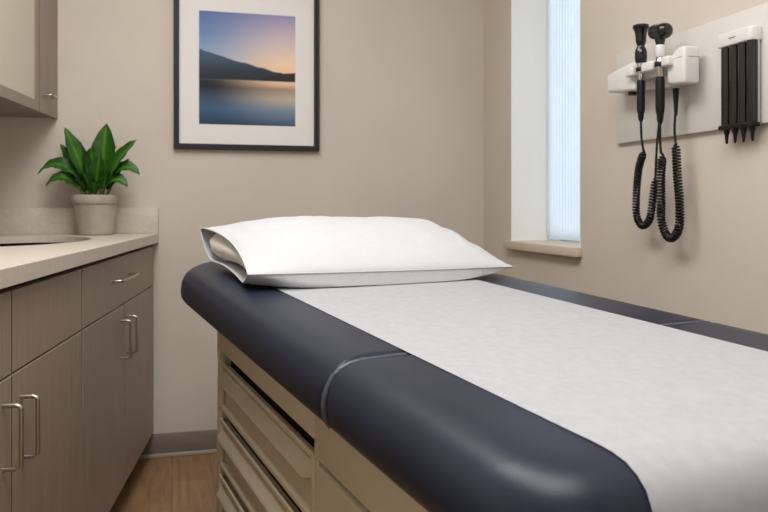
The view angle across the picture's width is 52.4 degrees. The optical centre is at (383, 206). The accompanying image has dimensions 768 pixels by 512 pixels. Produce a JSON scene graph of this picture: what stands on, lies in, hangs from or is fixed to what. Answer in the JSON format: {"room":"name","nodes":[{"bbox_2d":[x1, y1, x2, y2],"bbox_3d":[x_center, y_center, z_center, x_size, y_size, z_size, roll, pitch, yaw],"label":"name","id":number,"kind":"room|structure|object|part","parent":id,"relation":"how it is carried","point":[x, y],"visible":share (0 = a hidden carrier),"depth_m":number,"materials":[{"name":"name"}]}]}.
{"room":"examination room","nodes":[
{"label":"examination room","id":0,"kind":"room"},
{"bbox_2d":[109,453,216,511],"bbox_3d":[-0.207,1.080,0.778,3.332,0.120,5.410,0,0,-15],"label":"floor","id":1,"kind":"structure","parent":0,"point":[178,483],"depth_m":2.84,"materials":[{"name":"brown wood"}]},
{"bbox_2d":[0,268,80,511],"bbox_3d":[-0.997,0.584,1.433,0.662,0.872,1.077,0,0,-8],"label":"base cabinet","id":2,"kind":"object","parent":1,"relation":"on","point":[40,318],"visible":0.98,"depth_m":1.65,"materials":[{"name":"brown wood"}]},
{"bbox_3d":[-0.679,0.237,1.212,0.020,0.156,0.533,0,0,-8],"label":"drawer","id":3,"kind":"part","parent":2,"relation":"part of","materials":[{"name":"brown wood"}]},
{"bbox_3d":[-0.679,0.616,1.212,0.020,0.594,0.533,0,0,-8],"label":"door","id":4,"kind":"part","parent":2,"relation":"part of","materials":[{"name":"brown wood"}]},
{"bbox_3d":[-0.681,0.423,1.433,0.036,0.126,0.009,0,0,-8],"label":"handle","id":5,"kind":"part","parent":2,"relation":"part of","materials":[{"name":"silver metal"}]},
{"bbox_3d":[-0.695,0.431,1.532,0.036,0.127,0.009,0,0,-8],"label":"handle","id":6,"kind":"part","parent":2,"relation":"part of","materials":[{"name":"silver metal"}]},
{"bbox_3d":[-0.751,0.237,1.743,0.020,0.156,0.525,0,0,-8],"label":"drawer","id":7,"kind":"part","parent":2,"relation":"part of","materials":[{"name":"brown wood"}]},
{"bbox_3d":[-0.751,0.616,1.743,0.020,0.594,0.525,0,0,-8],"label":"door","id":8,"kind":"part","parent":2,"relation":"part of","materials":[{"name":"brown wood"}]},
{"bbox_2d":[0,245,152,511],"bbox_3d":[-1.148,0.584,2.549,0.662,0.872,1.170,0,0,-8],"label":"base cabinet","id":9,"kind":"object","parent":1,"relation":"on","point":[116,330],"visible":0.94,"depth_m":2.41,"materials":[{"name":"brown wood"}]},
{"bbox_2d":[0,208,158,288],"bbox_3d":[-1.084,0.074,2.009,0.644,0.140,2.274,0,0,-8],"label":"countertop","id":10,"kind":"structure","parent":9,"relation":"on","point":[135,228],"depth_m":2.83,"materials":[{"name":"stone"}]},
{"bbox_2d":[38,123,139,234],"bbox_3d":[-1.127,-0.109,2.979,0.378,0.432,0.192,0,0,-15],"label":"potted plant","id":11,"kind":"object","parent":10,"relation":"on","point":[93,168],"visible":1,"depth_m":2.96,"materials":[{"name":"green plant"}]},
{"bbox_3d":[-1.108,0.030,2.994,0.173,0.153,0.173,0,0,-15],"label":"pot","id":12,"kind":"part","parent":11,"relation":"part of","materials":[{"name":"beige ceramic"}]},
{"bbox_3d":[-0.825,0.616,2.283,0.020,0.594,0.551,0,0,-8],"label":"door","id":13,"kind":"part","parent":9,"relation":"part of","materials":[{"name":"brown wood"}]},
{"bbox_3d":[-0.866,0.237,2.585,0.020,0.156,1.161,0,0,-8],"label":"drawer","id":14,"kind":"part","parent":9,"relation":"part of","materials":[{"name":"brown wood"}]},
{"bbox_3d":[-0.828,0.226,2.511,0.036,0.009,0.279,0,0,-8],"label":"handle","id":15,"kind":"part","parent":9,"relation":"part of","materials":[{"name":"silver metal"}]},
{"bbox_3d":[-0.826,0.425,2.503,0.036,0.129,0.009,0,0,-8],"label":"handle","id":16,"kind":"part","parent":9,"relation":"part of","materials":[{"name":"silver metal"}]},
{"bbox_3d":[-0.841,0.425,2.611,0.036,0.129,0.009,0,0,-8],"label":"handle","id":17,"kind":"part","parent":9,"relation":"part of","materials":[{"name":"silver metal"}]},
{"bbox_3d":[-0.903,0.616,2.861,0.020,0.594,0.603,0,0,-8],"label":"door","id":18,"kind":"part","parent":9,"relation":"part of","materials":[{"name":"brown wood"}]},
{"bbox_2d":[181,261,767,511],"bbox_3d":[0.102,0.588,1.720,0.858,0.863,1.965,0,0,-24],"label":"exam table","id":19,"kind":"object","parent":1,"relation":"on","point":[317,412],"visible":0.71,"depth_m":1.12,"materials":[{"name":"leather"}]},
{"bbox_3d":[-0.273,0.726,1.654,0.022,0.064,0.666,0,0,-24],"label":"handle","id":20,"kind":"part","parent":19,"relation":"part of","materials":[{"name":"beige ceramic"}]},
{"bbox_3d":[-0.260,0.760,1.651,0.026,0.177,0.714,0,0,-24],"label":"drawer","id":21,"kind":"part","parent":19,"relation":"part of","materials":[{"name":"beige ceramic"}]},
{"bbox_3d":[-0.270,0.582,1.649,0.022,0.064,0.666,0,0,-24],"label":"handle","id":22,"kind":"part","parent":19,"relation":"part of","materials":[{"name":"beige ceramic"}]},
{"bbox_3d":[-0.257,0.605,1.645,0.026,0.155,0.713,0,0,-24],"label":"drawer","id":23,"kind":"part","parent":19,"relation":"part of","materials":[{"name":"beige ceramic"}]},
{"bbox_3d":[-0.268,0.438,1.643,0.022,0.064,0.666,0,0,-24],"label":"handle","id":24,"kind":"part","parent":19,"relation":"part of","materials":[{"name":"beige ceramic"}]},
{"bbox_3d":[-0.254,0.462,1.639,0.026,0.155,0.713,0,0,-24],"label":"drawer","id":25,"kind":"part","parent":19,"relation":"part of","materials":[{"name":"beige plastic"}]},
{"bbox_3d":[0.012,0.655,1.058,0.033,0.453,0.574,0,0,-24],"label":"panel","id":26,"kind":"part","parent":19,"relation":"part of","materials":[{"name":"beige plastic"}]},
{"bbox_2d":[181,261,700,419],"bbox_3d":[-0.003,0.238,1.947,0.852,0.163,1.466,0,0,-24],"label":"cushion","id":27,"kind":"object","parent":19,"relation":"on","point":[301,346],"depth_m":1.47,"materials":[{"name":"blue plastic"}]},
{"bbox_2d":[272,278,767,511],"bbox_3d":[0.108,0.359,1.648,0.532,0.403,1.836,0,0,-24],"label":"paper sheet","id":28,"kind":"object","parent":19,"relation":"on","point":[687,412],"visible":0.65,"depth_m":1.07,"materials":[{"name":"white paper"}]},
{"bbox_2d":[200,216,514,287],"bbox_3d":[-0.080,0.105,2.113,0.731,0.162,0.537,0,0,-24],"label":"pillow","id":29,"kind":"object","parent":28,"relation":"on","point":[297,251],"visible":1,"depth_m":1.93,"materials":[{"name":"white fabric"}]},
{"bbox_2d":[210,233,244,267],"bbox_3d":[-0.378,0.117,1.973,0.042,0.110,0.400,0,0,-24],"label":"pillow","id":30,"kind":"object","parent":29,"relation":"in","point":[226,248],"depth_m":2.02,"materials":[{"name":"white fabric"}]},
{"bbox_2d":[327,322,767,511],"bbox_3d":[0.391,0.279,1.082,0.852,0.125,0.564,0,0,-24],"label":"cushion","id":31,"kind":"object","parent":19,"relation":"on","point":[451,443],"depth_m":0.84,"materials":[{"name":"blue plastic"}]},
{"bbox_2d":[0,0,483,433],"bbox_3d":[-0.568,-0.290,3.338,2.566,2.620,0.120,0,0,-15],"label":"wall","id":32,"kind":"structure","parent":0,"point":[401,82],"depth_m":3.27,"materials":[{"name":"paint"}]},
{"bbox_2d":[0,0,57,118],"bbox_3d":[-1.387,-0.739,2.947,0.297,0.783,0.230,0,0,-8],"label":"upper cabinet","id":33,"kind":"object","parent":32,"relation":"attached to","point":[48,101],"visible":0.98,"depth_m":2.96,"materials":[{"name":"brown wood"}]},
{"bbox_3d":[-1.282,-0.739,2.962,0.020,0.783,0.228,0,0,-8],"label":"door","id":34,"kind":"part","parent":33,"relation":"part of","materials":[{"name":"beige wood"}]},
{"bbox_3d":[-1.252,-0.417,2.938,0.032,0.008,0.078,0,0,-8],"label":"handle","id":35,"kind":"part","parent":33,"relation":"part of","materials":[{"name":"silver metal"}]},
{"bbox_2d":[138,449,216,459],"bbox_3d":[-0.276,1.012,3.348,1.516,0.016,0.014,0,0,-15],"label":"trim","id":36,"kind":"structure","parent":32,"relation":"attached to","point":[211,451],"depth_m":3.19,"materials":[{"name":"plastic"}]},
{"bbox_2d":[141,429,216,454],"bbox_3d":[-0.276,0.963,3.351,1.516,0.082,0.008,0,0,-15],"label":"baseboard","id":37,"kind":"structure","parent":32,"relation":"attached to","point":[158,443],"depth_m":3.20,"materials":[{"name":"plastic"}]},
{"bbox_2d":[174,0,318,151],"bbox_3d":[-0.569,-0.576,3.261,0.601,0.675,0.025,0,0,-15],"label":"framed picture","id":38,"kind":"object","parent":32,"relation":"attached to","point":[246,72],"visible":1,"depth_m":3.26},
{"bbox_2d":[199,10,294,125],"bbox_3d":[-0.569,-0.576,3.260,0.398,0.467,0.001,0,0,-15],"label":"print","id":39,"kind":"object","parent":38,"relation":"attached to","point":[247,61],"depth_m":3.26},
{"bbox_2d":[484,0,767,333],"bbox_3d":[1.217,-0.290,1.165,0.220,2.620,5.010,0,0,-15],"label":"wall","id":40,"kind":"structure","parent":0,"point":[716,271],"depth_m":2.38,"materials":[{"name":"paint"}]},
{"bbox_2d":[503,0,581,256],"bbox_3d":[0.699,-0.503,3.017,0.250,1.354,0.606,0,0,-15],"label":"window","id":41,"kind":"structure","parent":40,"relation":"in","point":[528,17],"depth_m":3.28,"materials":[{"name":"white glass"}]},
{"bbox_3d":[0.694,0.157,3.015,0.240,0.034,0.606,0,0,-15],"label":"sill","id":42,"kind":"part","parent":41,"relation":"part of","materials":[{"name":"stone"}]},
{"bbox_3d":[0.800,-0.514,3.042,0.004,1.268,0.511,0,0,-15],"label":"pane","id":43,"kind":"part","parent":41,"relation":"part of","materials":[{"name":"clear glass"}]},
{"bbox_2d":[546,0,579,240],"bbox_3d":[0.755,-0.519,3.029,0.045,1.307,0.563,0,0,-15],"label":"vertical blind","id":44,"kind":"object","parent":41,"relation":"attached to","point":[571,8],"visible":0.48,"depth_m":3.15,"materials":[{"name":"fabric"}]},
{"bbox_2d":[616,3,767,143],"bbox_3d":[0.854,-0.342,2.057,0.012,0.285,0.862,0,0,-15],"label":"wall panel","id":45,"kind":"object","parent":40,"relation":"attached to","point":[699,104],"visible":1,"depth_m":2.09,"materials":[{"name":"white plastic"}]},
{"bbox_2d":[608,46,699,95],"bbox_3d":[0.756,-0.373,2.224,0.088,0.099,0.385,0,0,-15],"label":"holder","id":46,"kind":"object","parent":45,"relation":"attached to","point":[681,69],"visible":0.95,"depth_m":2.12,"materials":[{"name":"white plastic"}]},
{"bbox_2d":[628,91,636,95],"bbox_3d":[0.734,-0.336,2.303,0.026,0.012,0.026,0,0,-15],"label":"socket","id":47,"kind":"object","parent":46,"relation":"attached to","point":[631,93],"depth_m":2.29,"materials":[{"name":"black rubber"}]},
{"bbox_2d":[632,23,658,229],"bbox_3d":[0.735,-0.225,2.237,0.072,0.582,0.129,0,0,-15],"label":"ophthalmoscope","id":48,"kind":"object","parent":46,"relation":"in","point":[640,30],"visible":0.87,"depth_m":2.21,"materials":[{"name":"black plastic"}]},
{"bbox_3d":[0.728,-0.300,2.210,0.022,0.117,0.022,0,0,-15],"label":"scope handle","id":49,"kind":"part","parent":48,"relation":"part of","materials":[{"name":"black plastic"}]},
{"bbox_3d":[0.744,-0.131,2.240,0.053,0.394,0.129,0,0,-15],"label":"coiled cord","id":50,"kind":"part","parent":48,"relation":"part of","materials":[{"name":"black rubber"}]},
{"bbox_2d":[648,23,684,242],"bbox_3d":[0.765,-0.202,2.131,0.073,0.600,0.100,0,0,-15],"label":"otoscope","id":51,"kind":"object","parent":46,"relation":"in","point":[660,32],"visible":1,"depth_m":2.11,"materials":[{"name":"black plastic"}]},
{"bbox_3d":[0.752,-0.289,2.123,0.025,0.129,0.025,0,0,-15],"label":"scope handle","id":52,"kind":"part","parent":51,"relation":"part of","materials":[{"name":"black plastic"}]},
{"bbox_3d":[0.773,-0.111,2.133,0.055,0.418,0.100,0,0,-15],"label":"coiled cord","id":53,"kind":"part","parent":51,"relation":"part of","materials":[{"name":"black plastic"}]},
{"bbox_2d":[718,25,761,143],"bbox_3d":[0.870,-0.295,1.911,0.033,0.274,0.121,0,0,-15],"label":"dispenser","id":54,"kind":"object","parent":45,"relation":"attached to","point":[740,48],"visible":1,"depth_m":1.89,"materials":[{"name":"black plastic"}]},
{"bbox_3d":[-1.269,-0.290,0.498,0.775,2.620,5.026,0,0,-15],"label":"wall","id":55,"kind":"structure","parent":0,"visible":0},
{"bbox_2d":[0,0,39,111],"bbox_3d":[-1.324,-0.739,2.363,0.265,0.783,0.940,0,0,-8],"label":"glass panel","id":56,"kind":"object","parent":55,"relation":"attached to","point":[19,19],"visible":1,"depth_m":2.64,"materials":[{"name":"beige glass"}]}
]}

